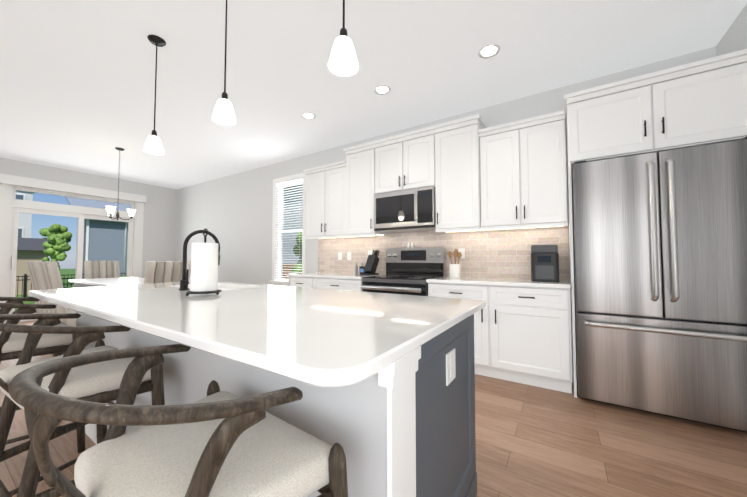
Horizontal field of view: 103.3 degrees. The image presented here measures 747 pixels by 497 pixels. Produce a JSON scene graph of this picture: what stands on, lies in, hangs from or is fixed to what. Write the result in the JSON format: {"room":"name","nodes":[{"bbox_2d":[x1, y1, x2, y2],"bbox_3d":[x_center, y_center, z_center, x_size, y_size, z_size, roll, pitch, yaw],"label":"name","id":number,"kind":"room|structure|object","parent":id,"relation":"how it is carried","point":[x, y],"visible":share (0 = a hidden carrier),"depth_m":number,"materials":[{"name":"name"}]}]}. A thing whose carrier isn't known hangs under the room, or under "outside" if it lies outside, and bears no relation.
{"room":"kitchen","nodes":[
{"label":"kitchen","id":0,"kind":"room"},
{"bbox_2d":[0,158,176,277],"bbox_3d":[-7.222,-0.114,4.253,0.160,3.040,8.160,-1,-3,33],"label":"wall","id":1,"kind":"structure","parent":0,"point":[159,228],"depth_m":6.99,"materials":[{"name":"white paint"}]},
{"bbox_2d":[0,184,143,323],"bbox_3d":[-6.042,0.123,6.055,0.152,2.460,2.130,-1,-3,33],"label":"door frame","id":2,"kind":"structure","parent":1,"relation":"attached to","point":[12,207],"depth_m":5.75,"materials":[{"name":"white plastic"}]},
{"bbox_2d":[0,174,145,202],"bbox_3d":[-5.946,-1.186,6.042,0.099,0.165,2.160,-1,-3,33],"label":"shade valance","id":3,"kind":"object","parent":1,"relation":"attached to","point":[6,179],"visible":1,"depth_m":5.82,"materials":[{"name":"white"}]},
{"bbox_2d":[303,161,342,240],"bbox_3d":[-0.622,-0.681,4.486,0.800,1.009,0.347,-1,-3,33],"label":"upper cabinet","id":4,"kind":"object","parent":0,"relation":"attached to","point":[324,187],"depth_m":4.34,"materials":[{"name":"white wood"}]},
{"bbox_2d":[343,145,390,236],"bbox_3d":[-0.086,-0.770,4.130,0.480,1.162,0.372,-1,-3,33],"label":"upper cabinet","id":5,"kind":"object","parent":0,"relation":"attached to","point":[359,164],"depth_m":3.99,"materials":[{"name":"white wood"}]},
{"bbox_2d":[0,320,746,496],"bbox_3d":[-3.196,1.248,1.616,9.730,0.120,8.160,-1,-3,33],"label":"floor","id":6,"kind":"structure","parent":0,"point":[532,441],"depth_m":1.75,"materials":[{"name":"brown wood"}]},
{"bbox_2d":[0,297,85,452],"bbox_3d":[-2.095,0.727,1.732,0.634,0.936,0.501,-1,-3,35],"label":"stool","id":7,"kind":"object","parent":6,"relation":"on","point":[12,345],"visible":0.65,"depth_m":1.65,"materials":[{"name":"brown wood"}]},
{"bbox_2d":[26,261,70,319],"bbox_3d":[-4.153,0.720,3.932,0.504,1.108,0.592,-1,-3,33],"label":"dining chair","id":8,"kind":"object","parent":6,"relation":"on","point":[35,275],"visible":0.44,"depth_m":3.68,"materials":[{"name":"fabric"}]},
{"bbox_2d":[38,261,74,354],"bbox_3d":[-3.581,0.707,3.564,0.504,1.108,0.592,-1,-3,33],"label":"dining chair","id":9,"kind":"object","parent":6,"relation":"on","point":[50,274],"visible":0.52,"depth_m":3.30,"materials":[{"name":"fabric"}]},
{"bbox_2d":[0,313,164,496],"bbox_3d":[-1.238,0.706,1.176,0.634,0.936,0.501,-1,-2,30],"label":"stool","id":10,"kind":"object","parent":6,"relation":"on","point":[98,380],"visible":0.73,"depth_m":1.12,"materials":[{"name":"brown wood"}]},
{"bbox_2d":[84,261,119,278],"bbox_3d":[-4.952,0.778,5.473,0.592,1.108,0.504,-1,-3,33],"label":"dining chair","id":11,"kind":"object","parent":6,"relation":"on","point":[101,269],"visible":0.35,"depth_m":5.57,"materials":[{"name":"fabric"}]},
{"bbox_2d":[68,277,144,287],"bbox_3d":[-3.893,0.900,4.627,2.080,0.800,0.870,-1,-3,33],"label":"dining table","id":12,"kind":"object","parent":6,"relation":"on","point":[94,282],"visible":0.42,"depth_m":4.55,"materials":[{"name":"white"}]},
{"bbox_2d":[144,261,188,283],"bbox_3d":[-2.920,0.724,4.027,0.592,1.108,0.504,-1,-3,33],"label":"dining chair","id":13,"kind":"object","parent":6,"relation":"on","point":[162,271],"visible":0.21,"depth_m":3.85,"materials":[{"name":"fabric"}]},
{"bbox_2d":[8,344,347,496],"bbox_3d":[-0.426,0.686,0.650,0.634,0.936,0.501,-2,-3,37],"label":"stool","id":14,"kind":"object","parent":6,"relation":"on","point":[215,442],"visible":1,"depth_m":0.59,"materials":[{"name":"brown wood"}]},
{"bbox_2d":[188,261,190,280],"bbox_3d":[-3.793,0.779,5.509,0.504,1.108,0.592,-1,-3,33],"label":"dining chair","id":15,"kind":"object","parent":6,"relation":"on","point":[189,272],"visible":0.06,"depth_m":5.58,"materials":[{"name":"fabric"}]},
{"bbox_2d":[71,309,480,496],"bbox_3d":[-0.830,0.751,1.779,2.655,0.886,0.880,-1,-3,33],"label":"kitchen island","id":16,"kind":"object","parent":6,"relation":"on","point":[384,383],"depth_m":0.97,"materials":[{"name":"white wood"}]},
{"bbox_2d":[28,281,485,400],"bbox_3d":[-0.873,0.288,1.735,2.690,0.033,1.170,-1,-3,33],"label":"island countertop","id":17,"kind":"structure","parent":16,"relation":"on","point":[333,342],"depth_m":1.00,"materials":[{"name":"white stone"}]},
{"bbox_2d":[179,230,219,290],"bbox_3d":[-1.197,0.075,2.072,0.110,0.416,0.272,-1,-3,33],"label":"faucet","id":18,"kind":"object","parent":17,"relation":"on","point":[184,282],"visible":0.81,"depth_m":1.99,"materials":[{"name":"black metal"}]},
{"bbox_2d":[186,228,221,295],"bbox_3d":[-0.997,0.075,1.744,0.186,0.391,0.189,-1,-3,33],"label":"paper towel holder","id":19,"kind":"object","parent":17,"relation":"on","point":[204,267],"visible":1,"depth_m":1.69,"materials":[{"name":"white paper"}]},
{"bbox_2d":[188,285,243,288],"bbox_3d":[-1.216,0.437,2.277,0.724,0.247,0.424,-1,-3,33],"label":"sink","id":20,"kind":"object","parent":17,"relation":"in","point":[219,286],"depth_m":2.48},
{"bbox_2d":[446,348,455,385],"bbox_3d":[0.307,0.465,1.167,0.008,0.116,0.100,-1,-3,33],"label":"outlet plate","id":21,"kind":"object","parent":16,"relation":"attached to","point":[450,352],"depth_m":1.16,"materials":[{"name":"white plastic"}]},
{"bbox_2d":[288,277,310,287],"bbox_3d":[-0.857,0.852,4.407,0.485,0.880,0.637,-1,-3,33],"label":"base cabinet","id":22,"kind":"object","parent":6,"relation":"on","point":[293,281],"depth_m":4.16,"materials":[{"name":"white wood"}]},
{"bbox_2d":[311,277,363,290],"bbox_3d":[-0.308,0.839,4.055,0.819,0.880,0.637,-1,-3,33],"label":"base cabinet","id":23,"kind":"object","parent":6,"relation":"on","point":[336,283],"depth_m":3.81,"materials":[{"name":"white wood"}]},
{"bbox_2d":[287,273,385,280],"bbox_3d":[-0.525,0.381,4.197,1.323,0.035,0.662,-1,-3,33],"label":"countertop","id":24,"kind":"structure","parent":23,"relation":"on","point":[346,276],"depth_m":4.01,"materials":[{"name":"white stone"}]},
{"bbox_2d":[354,262,357,273],"bbox_3d":[-0.248,0.278,4.218,0.048,0.171,0.047,-1,-3,33],"label":"bottle","id":25,"kind":"object","parent":24,"relation":"on","point":[355,266],"depth_m":4.21,"materials":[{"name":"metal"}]},
{"bbox_2d":[360,266,364,274],"bbox_3d":[-0.144,0.305,4.102,0.080,0.110,0.061,-1,-3,33],"label":"gadget","id":26,"kind":"object","parent":24,"relation":"on","point":[362,267],"depth_m":4.07,"materials":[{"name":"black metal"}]},
{"bbox_2d":[364,250,379,274],"bbox_3d":[-0.012,0.184,4.052,0.120,0.348,0.270,-1,-3,33],"label":"knife block","id":27,"kind":"object","parent":24,"relation":"on","point":[371,264],"visible":1,"depth_m":3.99,"materials":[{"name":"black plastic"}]},
{"bbox_2d":[361,242,445,295],"bbox_3d":[0.362,0.585,3.574,0.818,1.352,0.704,-1,-3,33],"label":"range","id":28,"kind":"object","parent":6,"relation":"on","point":[411,270],"visible":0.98,"depth_m":3.65,"materials":[{"name":"silver metal"}]},
{"bbox_2d":[427,281,574,396],"bbox_3d":[1.272,0.801,3.041,1.261,0.880,0.637,-1,-3,33],"label":"base cabinet","id":29,"kind":"object","parent":6,"relation":"on","point":[523,336],"depth_m":2.64,"materials":[{"name":"white wood"}]},
{"bbox_2d":[427,277,570,288],"bbox_3d":[1.266,0.338,3.047,1.267,0.035,0.662,-1,-3,33],"label":"countertop","id":30,"kind":"structure","parent":29,"relation":"on","point":[523,282],"depth_m":2.83,"materials":[{"name":"white stone"}]},
{"bbox_2d":[448,249,461,277],"bbox_3d":[0.936,0.168,3.402,0.163,0.330,0.124,-1,-3,33],"label":"utensil crock","id":31,"kind":"object","parent":30,"relation":"on","point":[454,270],"visible":1,"depth_m":3.36,"materials":[{"name":"white ceramic"}]},
{"bbox_2d":[531,245,558,281],"bbox_3d":[1.695,0.142,2.919,0.230,0.345,0.314,-1,-3,33],"label":"ice maker","id":32,"kind":"object","parent":30,"relation":"on","point":[544,262],"visible":1,"depth_m":2.79,"materials":[{"name":"black plastic"}]},
{"bbox_2d":[571,137,746,432],"bbox_3d":[2.210,0.254,2.346,1.016,1.922,0.773,-1,-3,33],"label":"refrigerator","id":33,"kind":"object","parent":6,"relation":"on","point":[660,263],"visible":1,"depth_m":2.07,"materials":[{"name":"metal"}]},
{"bbox_2d":[0,0,746,188],"bbox_3d":[-3.196,-1.790,1.730,9.730,0.120,8.160,-1,-3,33],"label":"ceiling","id":34,"kind":"structure","parent":0,"point":[77,85],"depth_m":2.75,"materials":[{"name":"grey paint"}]},
{"bbox_2d":[106,147,135,219],"bbox_3d":[-4.111,-1.032,4.789,0.408,1.166,0.408,-1,-3,33],"label":"chandelier","id":35,"kind":"object","parent":34,"relation":"hanging from","point":[112,209],"visible":1,"depth_m":4.75,"materials":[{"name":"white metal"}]},
{"bbox_2d":[143,35,165,154],"bbox_3d":[-1.772,-1.241,2.400,0.138,0.926,0.138,-1,-3,33],"label":"pendant light","id":36,"kind":"object","parent":34,"relation":"hanging from","point":[153,144],"visible":0.98,"depth_m":2.39,"materials":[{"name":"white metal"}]},
{"bbox_2d":[212,0,235,124],"bbox_3d":[-0.931,-1.262,1.860,0.138,0.926,0.138,-1,-3,33],"label":"pendant light","id":37,"kind":"object","parent":34,"relation":"hanging from","point":[223,113],"visible":1,"depth_m":1.84,"materials":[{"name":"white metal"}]},
{"bbox_2d":[301,112,315,119],"bbox_3d":[-0.812,-1.653,3.689,0.175,0.006,0.175,-1,-2,24],"label":"recessed light","id":38,"kind":"object","parent":34,"relation":"in","point":[306,115],"depth_m":3.69,"materials":[{"name":"white"}]},
{"bbox_2d":[328,0,358,76],"bbox_3d":[-0.135,-1.281,1.350,0.138,0.926,0.138,-1,-3,33],"label":"pendant light","id":39,"kind":"object","parent":34,"relation":"hanging from","point":[343,61],"visible":1,"depth_m":1.32,"materials":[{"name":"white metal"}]},
{"bbox_2d":[374,85,390,94],"bbox_3d":[0.094,-1.674,3.120,0.175,0.006,0.175,0,-2,-6],"label":"recessed light","id":40,"kind":"object","parent":34,"relation":"in","point":[380,89],"depth_m":3.11,"materials":[{"name":"white"}]},
{"bbox_2d":[478,44,499,58],"bbox_3d":[0.994,-1.696,2.543,0.175,0.006,0.175,-1,-2,24],"label":"recessed light","id":41,"kind":"object","parent":34,"relation":"in","point":[488,51],"depth_m":2.54,"materials":[{"name":"white"}]},
{"bbox_2d":[371,185,434,232],"bbox_3d":[0.452,-0.463,3.754,0.810,0.470,0.405,-1,-3,33],"label":"microwave","id":42,"kind":"object","parent":0,"relation":"attached to","point":[396,210],"depth_m":3.59,"materials":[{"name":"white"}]},
{"bbox_2d":[375,129,434,192],"bbox_3d":[0.461,-1.036,3.789,0.820,0.657,0.372,-1,-3,33],"label":"upper cabinet","id":43,"kind":"object","parent":0,"relation":"attached to","point":[407,162],"depth_m":3.61,"materials":[{"name":"white wood"}]},
{"bbox_2d":[318,226,568,279],"bbox_3d":[0.535,0.078,3.915,3.424,0.610,0.010,-1,-3,33],"label":"backsplash","id":44,"kind":"structure","parent":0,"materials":[{"name":"tile"}]},
{"bbox_2d":[175,46,716,342],"bbox_3d":[-0.968,-0.147,4.993,9.570,2.920,0.160,-1,-3,33],"label":"wall","id":45,"kind":"structure","parent":0,"point":[233,213],"depth_m":5.69,"materials":[{"name":"white paint"}]},
{"bbox_2d":[269,172,305,285],"bbox_3d":[-1.478,-0.305,5.297,0.890,1.980,0.210,-1,-3,33],"label":"window","id":46,"kind":"structure","parent":45,"relation":"attached to","point":[280,220],"depth_m":5.42,"materials":[{"name":"white plastic"}]},
{"bbox_2d":[275,179,302,280],"bbox_3d":[-1.491,-0.312,5.276,0.700,1.785,0.050,-1,-3,33],"label":"window blinds","id":47,"kind":"object","parent":46,"relation":"attached to","point":[288,183],"visible":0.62,"depth_m":5.28,"materials":[{"name":"white plastic"}]},
{"bbox_2d":[435,117,486,232],"bbox_3d":[1.012,-0.797,3.426,0.490,1.162,0.372,-1,-3,33],"label":"upper cabinet","id":48,"kind":"object","parent":0,"relation":"attached to","point":[457,143],"depth_m":3.27,"materials":[{"name":"white wood"}]},
{"bbox_2d":[479,113,570,232],"bbox_3d":[1.555,-0.733,3.089,0.775,1.009,0.347,-1,-3,33],"label":"upper cabinet","id":49,"kind":"object","parent":0,"relation":"attached to","point":[491,205],"depth_m":2.92,"materials":[{"name":"white wood"}]},
{"bbox_2d":[716,4,746,55],"bbox_3d":[0.788,-0.371,-0.978,0.160,2.920,8.000,-1,-3,33],"label":"wall","id":50,"kind":"structure","parent":0,"point":[734,38],"depth_m":2.20,"materials":[{"name":"white paint"}]},
{"bbox_2d":[563,53,746,180],"bbox_3d":[2.254,-0.989,2.472,1.058,0.545,0.647,-1,-3,33],"label":"upper cabinet","id":51,"kind":"object","parent":50,"relation":"attached to","point":[705,104],"depth_m":2.17,"materials":[{"name":"white wood"}]},
{"label":"outside","id":52,"kind":"structure","parent":0,"visible":0},
{"bbox_2d":[15,269,74,309],"bbox_3d":[-22.430,2.835,20.190,120.000,0.200,110.000,-1,-3,33],"label":"ground","id":53,"kind":"structure","parent":52,"point":[67,273],"depth_m":29.34,"materials":[{"name":"green plant"}]},
{"bbox_2d":[16,190,33,200],"label":"house","id":54,"kind":"structure","parent":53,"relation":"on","point":[22,195],"depth_m":23.38,"materials":[{"name":"white"}]},
{"bbox_2d":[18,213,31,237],"label":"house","id":55,"kind":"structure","parent":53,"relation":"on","point":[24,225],"depth_m":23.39,"materials":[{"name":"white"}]},
{"bbox_2d":[15,238,50,294],"bbox_3d":[-21.887,0.962,16.938,4.400,3.300,4.700,-1,-3,33],"label":"shed","id":56,"kind":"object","parent":53,"relation":"on","point":[30,249],"visible":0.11,"depth_m":16.96,"materials":[{"name":"beige"}]},
{"bbox_2d":[42,234,66,268],"bbox_3d":[-14.753,0.894,13.664,0.894,3.194,0.804,-1,-3,33],"label":"tree","id":57,"kind":"object","parent":53,"relation":"on","point":[54,248],"visible":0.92,"depth_m":13.56,"materials":[{"name":"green plant"}]},
{"bbox_2d":[39,224,71,255],"bbox_3d":[-22.939,0.486,21.220,1.788,4.575,1.782,-1,-3,33],"label":"tree","id":58,"kind":"object","parent":53,"relation":"on","point":[54,230],"visible":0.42,"depth_m":21.18,"materials":[{"name":"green plant"}]},
{"bbox_2d":[16,273,126,297],"bbox_3d":[-16.248,1.901,15.041,0.080,1.280,24.040,-1,-3,33],"label":"fence","id":59,"kind":"object","parent":53,"relation":"on","point":[24,286],"visible":0.04,"depth_m":14.22,"materials":[{"name":"black metal"}]},
{"bbox_2d":[64,196,130,278],"bbox_3d":[-18.002,-1.209,27.753,7.450,8.450,15.650,-1,-3,33],"label":"house","id":60,"kind":"structure","parent":53,"relation":"on","point":[105,240],"depth_m":20.82,"materials":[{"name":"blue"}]},
{"bbox_2d":[283,265,294,278],"bbox_3d":[-2.376,1.515,11.674,23.000,1.800,0.060,-1,-3,33],"label":"fence","id":61,"kind":"object","parent":53,"relation":"on","point":[287,267],"depth_m":12.47,"materials":[{"name":"brown wood"}]},
{"bbox_2d":[283,184,302,263],"bbox_3d":[3.138,-2.090,17.626,18.900,9.450,9.900,-1,-3,33],"label":"house","id":62,"kind":"structure","parent":53,"relation":"on","point":[289,245],"depth_m":17.35,"materials":[{"name":"white"}]},
{"bbox_2d":[291,232,301,273],"bbox_3d":[-1.943,0.736,9.879,1.771,3.227,1.755,-1,-3,33],"label":"tree","id":63,"kind":"object","parent":53,"relation":"on","point":[299,241],"visible":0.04,"depth_m":9.45,"materials":[{"name":"green plant"}]}
]}

